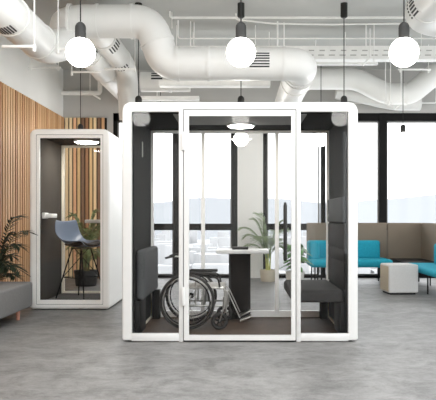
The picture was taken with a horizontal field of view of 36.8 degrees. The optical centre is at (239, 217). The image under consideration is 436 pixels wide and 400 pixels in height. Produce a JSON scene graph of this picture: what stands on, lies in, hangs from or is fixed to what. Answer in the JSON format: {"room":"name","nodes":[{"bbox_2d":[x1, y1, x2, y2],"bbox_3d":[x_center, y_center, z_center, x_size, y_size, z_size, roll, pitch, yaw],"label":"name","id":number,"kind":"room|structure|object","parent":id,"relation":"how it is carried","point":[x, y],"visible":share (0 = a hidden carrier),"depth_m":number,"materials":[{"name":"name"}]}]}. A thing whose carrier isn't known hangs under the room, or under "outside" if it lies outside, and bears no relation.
{"room":"open-plan office","nodes":[
{"label":"open-plan office","id":0,"kind":"room"},
{"bbox_2d":[0,35,63,281],"bbox_3d":[-3.408,-0.837,3.750,0.184,3.950,17.900,0,0,0],"label":"wall","id":1,"kind":"structure","parent":0,"point":[32,100],"depth_m":9.88,"materials":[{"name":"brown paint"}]},
{"bbox_2d":[0,278,435,399],"bbox_3d":[1.650,1.238,3.750,10.300,0.200,17.900,0,0,0],"label":"floor","id":2,"kind":"structure","parent":0,"point":[45,354],"depth_m":5.26,"materials":[{"name":"concrete"}]},
{"bbox_2d":[0,282,31,319],"bbox_3d":[-2.835,0.939,5.925,0.830,0.397,3.450,0,0,0],"label":"bench","id":3,"kind":"object","parent":2,"relation":"on","point":[15,297],"visible":1,"depth_m":7.11,"materials":[{"name":"grey fabric"}]},
{"bbox_2d":[0,214,37,281],"bbox_3d":[-2.793,0.544,7.842,0.723,1.188,0.616,0,0,0],"label":"potted palm","id":4,"kind":"object","parent":2,"relation":"on","point":[4,267],"visible":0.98,"depth_m":7.84,"materials":[{"name":"plant"}]},
{"bbox_2d":[30,129,121,309],"bbox_3d":[-2.110,0.017,8.674,0.995,2.242,1.173,0,0,0],"label":"booth","id":5,"kind":"object","parent":2,"relation":"on","point":[47,146],"visible":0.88,"depth_m":8.27,"materials":[{"name":"white paint"}]},
{"bbox_2d":[42,213,56,218],"bbox_3d":[-2.450,-0.030,8.415,0.122,0.075,0.270,0,0,0],"label":"wall shelf","id":6,"kind":"object","parent":5,"relation":"attached to","point":[44,215],"depth_m":8.30,"materials":[{"name":"white paint"}]},
{"bbox_2d":[55,220,99,299],"bbox_3d":[-2.133,0.543,8.681,0.595,1.036,0.431,0,0,32],"label":"bar chair","id":7,"kind":"object","parent":5,"relation":"on","point":[68,232],"visible":0.98,"depth_m":8.69,"materials":[{"name":"blue plastic"}]},
{"bbox_2d":[73,139,99,143],"bbox_3d":[-2.032,-1.003,8.660,0.340,0.035,0.340,0,0,0],"label":"ceiling light","id":8,"kind":"object","parent":5,"relation":"attached to","point":[81,141],"depth_m":8.55,"materials":[{"name":"white paint"}]},
{"bbox_2d":[85,220,99,222],"bbox_3d":[-1.887,0.045,8.900,0.361,0.045,0.400,0,0,0],"label":"shelf","id":9,"kind":"object","parent":5,"relation":"attached to","point":[86,221],"depth_m":8.70,"materials":[{"name":"grey plastic"}]},
{"bbox_2d":[66,209,99,286],"bbox_3d":[-2.600,0.487,10.988,0.884,1.301,0.890,0,0,0],"label":"potted palm","id":10,"kind":"object","parent":2,"relation":"on","point":[89,281],"visible":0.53,"depth_m":10.91,"materials":[{"name":"plant"}]},
{"bbox_2d":[74,269,97,286],"bbox_3d":[-2.590,1.008,11.000,0.400,0.260,0.400,0,0,0],"label":"pot","id":11,"kind":"object","parent":2,"relation":"on","point":[90,281],"depth_m":10.85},
{"bbox_2d":[122,102,357,341],"bbox_3d":[0.000,0.037,6.604,2.165,2.202,1.352,0,0,0],"label":"pod","id":12,"kind":"object","parent":2,"relation":"on","point":[336,319],"visible":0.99,"depth_m":6.10,"materials":[{"name":"white paint"}]},
{"bbox_2d":[159,253,250,329],"bbox_3d":[-0.341,0.731,6.668,0.902,0.723,0.599,0,0,0],"label":"wheelchair","id":13,"kind":"object","parent":12,"relation":"on","point":[197,274],"visible":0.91,"depth_m":6.46,"materials":[{"name":"black metal"}]},
{"bbox_2d":[226,122,255,128],"bbox_3d":[0.010,-0.944,6.700,0.300,0.042,0.300,0,0,0],"label":"ceiling light","id":14,"kind":"object","parent":12,"relation":"attached to","point":[237,125],"depth_m":6.60,"materials":[{"name":"white paint"}]},
{"bbox_2d":[216,248,268,318],"bbox_3d":[0.026,0.714,7.000,0.551,0.758,0.400,0,0,0],"label":"pedestal table","id":15,"kind":"object","parent":12,"relation":"on","point":[239,260],"visible":0.85,"depth_m":7.06,"materials":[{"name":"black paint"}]},
{"bbox_2d":[232,246,247,249],"bbox_3d":[0.002,0.322,7.025,0.171,0.025,0.210,0,0,0],"label":"laptop","id":16,"kind":"object","parent":15,"relation":"on","point":[233,247],"visible":1,"depth_m":6.92,"materials":[{"name":"black metal"}]},
{"bbox_2d":[238,212,290,281],"bbox_3d":[0.449,0.508,11.752,1.035,1.259,0.856,0,0,0],"label":"potted palm","id":17,"kind":"object","parent":2,"relation":"on","point":[268,274],"visible":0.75,"depth_m":11.69,"materials":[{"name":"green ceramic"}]},
{"bbox_2d":[260,269,274,281],"bbox_3d":[0.503,1.033,11.750,0.290,0.210,0.290,0,0,0],"label":"pot","id":18,"kind":"object","parent":17,"relation":"attached to","point":[267,275],"depth_m":11.63,"materials":[{"name":"beige ceramic"}]},
{"bbox_2d":[279,244,312,279],"bbox_3d":[0.863,0.766,10.275,0.515,0.744,0.536,0,0,-29],"label":"leaf plant","id":19,"kind":"object","parent":2,"relation":"on","point":[303,259],"visible":0.41,"depth_m":10.22,"materials":[{"name":"plant"}]},
{"bbox_2d":[307,223,392,280],"bbox_3d":[1.938,0.613,11.555,1.475,1.050,0.810,0,0,0],"label":"sofa","id":20,"kind":"object","parent":2,"relation":"on","point":[372,237],"visible":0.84,"depth_m":11.72,"materials":[{"name":"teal fabric"}]},
{"bbox_2d":[307,240,319,258],"bbox_3d":[1.305,0.570,11.668,0.190,0.335,0.435,0,0,0],"label":"cushion","id":21,"kind":"object","parent":20,"relation":"on","point":[313,246],"depth_m":11.46,"materials":[{"name":"teal fabric"}]},
{"bbox_2d":[316,240,379,257],"bbox_3d":[1.870,0.570,11.803,1.300,0.335,0.165,0,0,0],"label":"cushion","id":22,"kind":"object","parent":20,"relation":"on","point":[366,248],"depth_m":11.72,"materials":[{"name":"teal fabric"}]},
{"bbox_2d":[380,263,417,294],"bbox_3d":[2.404,0.915,9.900,0.453,0.445,0.450,0,0,-5],"label":"pouf","id":23,"kind":"object","parent":2,"relation":"on","point":[395,278],"visible":1,"depth_m":9.68,"materials":[{"name":"grey fabric"}]},
{"bbox_2d":[387,223,435,293],"bbox_3d":[3.025,0.613,10.280,0.670,1.050,3.360,0,0,0],"label":"sofa","id":24,"kind":"object","parent":2,"relation":"on","point":[413,243],"visible":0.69,"depth_m":11.90,"materials":[{"name":"beige fabric"}]},
{"bbox_2d":[434,244,435,263],"bbox_3d":[3.180,0.573,9.550,0.220,0.350,1.700,0,0,0],"label":"cushion","id":25,"kind":"object","parent":24,"relation":"on","point":[434,244],"depth_m":10.31,"materials":[{"name":"teal fabric"}]},
{"bbox_2d":[23,0,435,69],"bbox_3d":[1.650,-2.862,3.750,10.300,0.100,17.900,0,0,0],"label":"ceiling","id":26,"kind":"structure","parent":0,"point":[44,9],"depth_m":9.41,"materials":[{"name":"grey paint"}]},
{"bbox_2d":[2,0,35,51],"bbox_3d":[-2.027,-2.168,6.000,0.313,1.289,0.032,0,0,0],"label":"hanger","id":27,"kind":"object","parent":26,"relation":"hanging from","point":[34,45],"visible":1,"depth_m":5.99,"materials":[{"name":"white paint"}]},
{"bbox_2d":[28,58,60,70],"bbox_3d":[-3.049,-2.555,10.200,0.515,0.515,0.032,0,0,0],"label":"hanger","id":28,"kind":"object","parent":26,"relation":"hanging from","point":[30,67],"visible":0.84,"depth_m":10.19,"materials":[{"name":"white paint"}]},
{"bbox_2d":[57,0,65,53],"bbox_3d":[-1.784,-2.286,7.000,0.357,1.054,0.032,0,0,0],"label":"hanger","id":29,"kind":"object","parent":26,"relation":"hanging from","point":[58,48],"visible":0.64,"depth_m":7.00,"materials":[{"name":"white paint"}]},
{"bbox_2d":[0,0,89,62],"bbox_3d":[-2.152,-2.036,5.603,0.538,0.668,4.819,0,0,2],"label":"ventilation duct","id":30,"kind":"object","parent":29,"relation":"hanging from","point":[16,18],"visible":0.78,"depth_m":6.42,"materials":[{"name":"white metal"}]},
{"bbox_2d":[0,23,18,33],"bbox_3d":[-2.142,-1.733,5.980,0.182,0.054,0.217,0,0,0],"label":"vent grille","id":31,"kind":"object","parent":30,"relation":"attached to","point":[10,28],"depth_m":5.97,"materials":[{"name":"white metal"}]},
{"bbox_2d":[65,0,94,66],"bbox_3d":[-1.329,-2.035,5.450,0.244,1.554,0.244,0,0,0],"label":"pendant lamp","id":32,"kind":"object","parent":26,"relation":"hanging from","point":[80,52],"visible":1,"depth_m":5.38,"materials":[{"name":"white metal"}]},
{"bbox_2d":[75,22,85,37],"bbox_3d":[-1.329,-1.559,5.450,0.090,0.153,0.090,0,0,0],"label":"socket","id":33,"kind":"object","parent":32,"relation":"attached to","point":[80,28],"depth_m":5.41,"materials":[{"name":"grey metal"}]},
{"bbox_2d":[78,67,82,128],"bbox_3d":[-2.668,-2.010,10.940,0.244,1.621,0.244,0,0,0],"label":"pendant lamp","id":34,"kind":"object","parent":26,"relation":"hanging from","point":[80,126],"visible":0.12,"depth_m":10.94,"materials":[{"name":"black metal"}]},
{"bbox_2d":[61,82,101,94],"bbox_3d":[-3.244,-2.564,12.300,1.312,0.516,0.090,0,0,0],"label":"conduit","id":35,"kind":"object","parent":26,"relation":"hanging from","point":[99,92],"visible":0.42,"depth_m":12.26,"materials":[{"name":"white metal"}]},
{"bbox_2d":[71,64,100,75],"bbox_3d":[-2.168,-2.408,9.200,0.426,0.809,0.032,0,0,0],"label":"hanger","id":36,"kind":"object","parent":26,"relation":"hanging from","point":[72,72],"visible":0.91,"depth_m":9.19,"materials":[{"name":"white paint"}]},
{"bbox_2d":[49,3,316,101],"bbox_3d":[-0.689,-2.063,9.923,3.269,0.908,4.854,0,0,0],"label":"ventilation duct","id":37,"kind":"object","parent":36,"relation":"hanging from","point":[296,69],"visible":0.74,"depth_m":7.55,"materials":[{"name":"white metal"}]},
{"bbox_2d":[89,38,137,119],"bbox_3d":[-1.795,-2.055,9.331,0.362,1.007,2.762,0,0,0],"label":"ventilation duct","id":38,"kind":"object","parent":37,"relation":"attached to","point":[113,50],"visible":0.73,"depth_m":9.77,"materials":[{"name":"white metal"}]},
{"bbox_2d":[106,38,119,54],"bbox_3d":[-1.698,-2.307,8.750,0.138,0.180,0.274,0,0,0],"label":"vent grille","id":39,"kind":"object","parent":38,"relation":"attached to","point":[115,47],"depth_m":8.76,"materials":[{"name":"white metal"}]},
{"bbox_2d":[114,62,129,70],"bbox_3d":[-1.760,-2.257,9.750,0.211,0.094,0.251,0,0,0],"label":"vent grille","id":40,"kind":"object","parent":38,"relation":"attached to","point":[127,65],"depth_m":9.70,"materials":[{"name":"white metal"}]},
{"bbox_2d":[139,72,190,92],"bbox_3d":[-1.128,-2.059,9.900,0.742,0.322,0.322,0,0,0],"label":"ventilation duct","id":41,"kind":"object","parent":37,"relation":"attached to","point":[149,81],"visible":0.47,"depth_m":9.78,"materials":[{"name":"white metal"}]},
{"bbox_2d":[150,72,162,80],"bbox_3d":[-1.241,-2.113,9.782,0.194,0.144,0.077,0,0,0],"label":"vent grille","id":42,"kind":"object","parent":41,"relation":"attached to","point":[154,76],"depth_m":9.75,"materials":[{"name":"white metal"}]},
{"bbox_2d":[248,51,270,69],"bbox_3d":[0.224,-1.817,7.526,0.262,0.213,0.044,0,0,0],"label":"vent grille","id":43,"kind":"object","parent":37,"relation":"attached to","point":[262,60],"depth_m":7.51,"materials":[{"name":"white metal"}]},
{"bbox_2d":[104,68,135,71],"bbox_3d":[-1.688,-2.429,9.200,0.451,0.766,0.032,0,0,0],"label":"hanger","id":44,"kind":"object","parent":26,"relation":"hanging from","point":[134,69],"visible":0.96,"depth_m":9.19,"materials":[{"name":"white paint"}]},
{"bbox_2d":[135,2,141,101],"bbox_3d":[-1.330,-2.020,8.570,0.244,1.585,0.244,0,0,0],"label":"pendant lamp","id":45,"kind":"object","parent":26,"relation":"hanging from","point":[138,98],"visible":0.2,"depth_m":8.56,"materials":[{"name":"black metal"}]},
{"bbox_2d":[135,95,141,101],"bbox_3d":[-1.330,-1.529,8.570,0.090,0.153,0.090,0,0,0],"label":"socket","id":46,"kind":"object","parent":45,"relation":"attached to","point":[138,98],"depth_m":8.54,"materials":[{"name":"black metal"}]},
{"bbox_2d":[154,92,167,145],"bbox_3d":[-1.330,-2.010,10.940,0.244,1.621,0.244,0,0,0],"label":"pendant lamp","id":47,"kind":"object","parent":26,"relation":"hanging from","point":[160,139],"visible":0.58,"depth_m":10.85,"materials":[{"name":"white glass"}]},
{"bbox_2d":[141,96,198,100],"bbox_3d":[-1.090,-2.327,10.198,0.908,0.991,0.127,0,0,0],"label":"cable tray","id":48,"kind":"object","parent":26,"relation":"hanging from","point":[144,98],"visible":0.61,"depth_m":10.15,"materials":[{"name":"white paint"}]},
{"bbox_2d":[193,22,194,46],"bbox_3d":[-0.661,-2.633,9.400,0.015,0.379,0.015,0,0,-22],"label":"conduit","id":49,"kind":"object","parent":26,"relation":"hanging from","point":[193,22],"visible":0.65,"depth_m":9.40,"materials":[{"name":"white metal"}]},
{"bbox_2d":[159,25,270,87],"bbox_3d":[-0.367,-2.369,9.539,1.615,0.907,0.207,0,0,0],"label":"cable tray","id":50,"kind":"object","parent":26,"relation":"hanging from","point":[162,83],"visible":0.79,"depth_m":9.45,"materials":[{"name":"white paint"}]},
{"bbox_2d":[226,0,255,66],"bbox_3d":[0.008,-2.035,5.450,0.244,1.554,0.244,0,0,0],"label":"pendant lamp","id":51,"kind":"object","parent":26,"relation":"hanging from","point":[240,52],"visible":1,"depth_m":5.38,"materials":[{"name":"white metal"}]},
{"bbox_2d":[236,22,245,37],"bbox_3d":[0.008,-1.559,5.450,0.090,0.153,0.090,0,0,0],"label":"socket","id":52,"kind":"object","parent":51,"relation":"attached to","point":[240,27],"depth_m":5.41,"materials":[{"name":"grey metal"}]},
{"bbox_2d":[234,133,247,145],"bbox_3d":[0.017,-2.010,10.940,0.244,1.621,0.244,0,0,0],"label":"pendant lamp","id":53,"kind":"object","parent":26,"relation":"hanging from","point":[240,139],"visible":0.52,"depth_m":10.85,"materials":[{"name":"white glass"}]},
{"bbox_2d":[237,2,244,101],"bbox_3d":[0.013,-2.020,8.570,0.244,1.585,0.244,0,0,0],"label":"pendant lamp","id":54,"kind":"object","parent":26,"relation":"hanging from","point":[240,98],"visible":0.24,"depth_m":8.54,"materials":[{"name":"black metal"}]},
{"bbox_2d":[238,95,243,101],"bbox_3d":[0.013,-1.529,8.570,0.090,0.153,0.090,0,0,0],"label":"socket","id":55,"kind":"object","parent":54,"relation":"attached to","point":[240,99],"depth_m":8.53,"materials":[{"name":"black metal"}]},
{"bbox_2d":[283,22,284,45],"bbox_3d":[0.632,-2.633,9.400,0.015,0.379,0.015,0,0,-22],"label":"conduit","id":56,"kind":"object","parent":26,"relation":"hanging from","point":[283,22],"visible":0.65,"depth_m":9.40,"materials":[{"name":"white metal"}]},
{"bbox_2d":[169,11,402,18],"bbox_3d":[1.429,-2.768,8.900,4.795,0.110,0.032,0,0,0],"label":"conduit","id":57,"kind":"object","parent":26,"relation":"attached to","point":[170,16],"visible":0.93,"depth_m":8.89,"materials":[{"name":"white metal"}]},
{"bbox_2d":[177,20,435,38],"bbox_3d":[1.550,-2.683,9.300,4.883,0.280,0.020,0,0,0],"label":"conduit","id":58,"kind":"object","parent":26,"relation":"hanging from","point":[177,20],"visible":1,"depth_m":9.29,"materials":[{"name":"white metal"}]},
{"bbox_2d":[180,32,435,61],"bbox_3d":[1.618,-2.603,9.889,5.155,0.440,0.207,0,0,0],"label":"cable tray","id":59,"kind":"object","parent":26,"relation":"hanging from","point":[345,53],"visible":0.43,"depth_m":9.80,"materials":[{"name":"white paint"}]},
{"bbox_2d":[235,13,399,24],"bbox_3d":[1.899,-2.737,9.000,3.932,0.171,0.024,0,0,0],"label":"conduit","id":60,"kind":"object","parent":26,"relation":"attached to","point":[235,13],"visible":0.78,"depth_m":8.99,"materials":[{"name":"white metal"}]},
{"bbox_2d":[314,133,325,145],"bbox_3d":[1.355,-2.010,10.940,0.244,1.621,0.244,0,0,0],"label":"pendant lamp","id":61,"kind":"object","parent":26,"relation":"hanging from","point":[319,138],"visible":0.48,"depth_m":10.85,"materials":[{"name":"white glass"}]},
{"bbox_2d":[340,2,347,101],"bbox_3d":[1.363,-2.020,8.570,0.244,1.585,0.244,0,0,0],"label":"pendant lamp","id":62,"kind":"object","parent":26,"relation":"hanging from","point":[344,5],"visible":0.28,"depth_m":8.53,"materials":[{"name":"black metal"}]},
{"bbox_2d":[341,95,346,101],"bbox_3d":[1.363,-1.529,8.570,0.090,0.153,0.090,0,0,0],"label":"socket","id":63,"kind":"object","parent":62,"relation":"attached to","point":[343,99],"depth_m":8.53,"materials":[{"name":"black plastic"}]},
{"bbox_2d":[315,40,377,65],"bbox_3d":[1.559,-2.620,10.329,1.228,0.405,0.087,0,0,0],"label":"cable tray","id":64,"kind":"object","parent":26,"relation":"hanging from","point":[317,63],"visible":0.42,"depth_m":10.30,"materials":[{"name":"white paint"}]},
{"bbox_2d":[365,25,366,47],"bbox_3d":[1.830,-2.646,9.500,0.015,0.353,0.015,0,0,-22],"label":"conduit","id":65,"kind":"object","parent":26,"relation":"hanging from","point":[365,25],"visible":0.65,"depth_m":9.50,"materials":[{"name":"white metal"}]},
{"bbox_2d":[309,62,435,104],"bbox_3d":[2.946,-2.410,11.450,3.931,0.871,0.392,0,0,0],"label":"ventilation duct","id":66,"kind":"object","parent":26,"relation":"hanging from","point":[360,81],"visible":0.91,"depth_m":11.29,"materials":[{"name":"white metal"}]},
{"bbox_2d":[373,25,374,61],"bbox_3d":[1.946,-2.544,9.500,0.015,0.556,0.015,0,0,-22],"label":"conduit","id":67,"kind":"object","parent":26,"relation":"hanging from","point":[373,25],"visible":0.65,"depth_m":9.50,"materials":[{"name":"white metal"}]},
{"bbox_2d":[385,62,385,103],"bbox_3d":[2.492,-2.387,11.200,0.015,0.870,0.015,0,0,-22],"label":"conduit","id":68,"kind":"object","parent":26,"relation":"hanging from","point":[385,62],"visible":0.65,"depth_m":11.19,"materials":[{"name":"white metal"}]},
{"bbox_2d":[390,62,390,103],"bbox_3d":[2.577,-2.387,11.200,0.015,0.870,0.015,0,0,-22],"label":"conduit","id":69,"kind":"object","parent":26,"relation":"hanging from","point":[390,62],"visible":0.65,"depth_m":11.19,"materials":[{"name":"white metal"}]},
{"bbox_2d":[350,87,435,103],"bbox_3d":[2.398,-2.481,12.250,2.575,0.682,0.028,0,0,0],"label":"conduit","id":70,"kind":"object","parent":26,"relation":"hanging from","point":[435,87],"visible":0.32,"depth_m":12.24,"materials":[{"name":"white metal"}]},
{"bbox_2d":[396,124,410,146],"bbox_3d":[2.727,-2.002,10.940,0.244,1.621,0.244,0,0,0],"label":"pendant lamp","id":71,"kind":"object","parent":26,"relation":"hanging from","point":[403,139],"visible":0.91,"depth_m":10.87,"materials":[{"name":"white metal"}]},
{"bbox_2d":[400,124,405,132],"bbox_3d":[2.727,-1.492,10.940,0.090,0.153,0.090,0,0,0],"label":"socket","id":72,"kind":"object","parent":71,"relation":"attached to","point":[402,128],"depth_m":10.91,"materials":[{"name":"black plastic"}]},
{"bbox_2d":[389,0,418,66],"bbox_3d":[1.367,-2.035,5.450,0.244,1.554,0.244,0,0,0],"label":"pendant lamp","id":73,"kind":"object","parent":26,"relation":"hanging from","point":[404,51],"visible":1,"depth_m":5.38,"materials":[{"name":"white glass"}]},
{"bbox_2d":[398,22,409,38],"bbox_3d":[1.367,-1.559,5.450,0.090,0.153,0.090,0,0,0],"label":"socket","id":74,"kind":"object","parent":73,"relation":"attached to","point":[404,29],"depth_m":5.41,"materials":[{"name":"grey metal"}]},
{"bbox_2d":[398,44,430,72],"bbox_3d":[2.828,-2.585,10.600,0.535,0.456,0.032,0,0,0],"label":"hanger","id":75,"kind":"object","parent":26,"relation":"hanging from","point":[400,69],"visible":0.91,"depth_m":10.59,"materials":[{"name":"white paint"}]},
{"bbox_2d":[405,0,435,36],"bbox_3d":[2.871,-2.268,6.099,2.124,0.491,3.797,0,0,0],"label":"ventilation duct","id":76,"kind":"object","parent":26,"relation":"hanging from","point":[420,15],"visible":0.98,"depth_m":7.00,"materials":[{"name":"white metal"}]},
{"bbox_2d":[407,0,420,20],"bbox_3d":[1.858,-2.263,6.980,0.090,0.243,0.296,0,0,0],"label":"vent grille","id":77,"kind":"object","parent":76,"relation":"attached to","point":[413,11],"depth_m":6.98,"materials":[{"name":"white metal"}]},
{"bbox_2d":[63,70,435,277],"bbox_3d":[1.725,-0.837,12.515,10.150,3.950,0.370,0,0,0],"label":"wall","id":78,"kind":"structure","parent":0,"point":[82,165],"depth_m":12.38,"materials":[{"name":"grey paint"}]},
{"bbox_2d":[113,113,236,277],"bbox_3d":[-1.228,-0.427,12.490,2.361,3.130,0.160,0,0,0],"label":"window","id":79,"kind":"structure","parent":78,"relation":"in","point":[174,226],"depth_m":12.42,"materials":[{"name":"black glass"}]},
{"bbox_2d":[263,113,435,277],"bbox_3d":[3.518,-0.427,12.490,6.164,3.130,0.160,0,0,0],"label":"window","id":80,"kind":"structure","parent":78,"relation":"in","point":[382,120],"depth_m":12.42,"materials":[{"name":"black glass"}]},
{"label":"outside","id":81,"kind":"structure","parent":0,"visible":0},
{"bbox_2d":[171,240,316,273],"bbox_3d":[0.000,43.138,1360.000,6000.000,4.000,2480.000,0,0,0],"label":"ground","id":82,"kind":"structure","parent":81,"point":[198,241],"depth_m":1055.09,"materials":[{"name":"white"}]},
{"bbox_2d":[154,230,376,273],"bbox_3d":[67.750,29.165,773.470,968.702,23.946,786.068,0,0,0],"label":"buildings","id":83,"kind":"structure","parent":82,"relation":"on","point":[163,241],"depth_m":479.18},
{"bbox_2d":[154,194,435,239],"bbox_3d":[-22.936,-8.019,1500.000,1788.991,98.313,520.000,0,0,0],"label":"hills","id":84,"kind":"structure","parent":82,"relation":"on","point":[417,209],"depth_m":1396.41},
{"bbox_3d":[2.868,-2.386,11.875,0.179,0.853,0.081,0,0,0],"label":"bracket","id":85,"kind":"object","parent":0,"visible":0},
{"bbox_2d":[335,90,421,110],"bbox_3d":[2.545,-2.224,12.100,1.570,0.472,0.260,0,0,0],"label":"ventilation duct","id":86,"kind":"object","parent":85,"relation":"hanging from","point":[351,95],"visible":0.46,"depth_m":12.00,"materials":[{"name":"white metal"}]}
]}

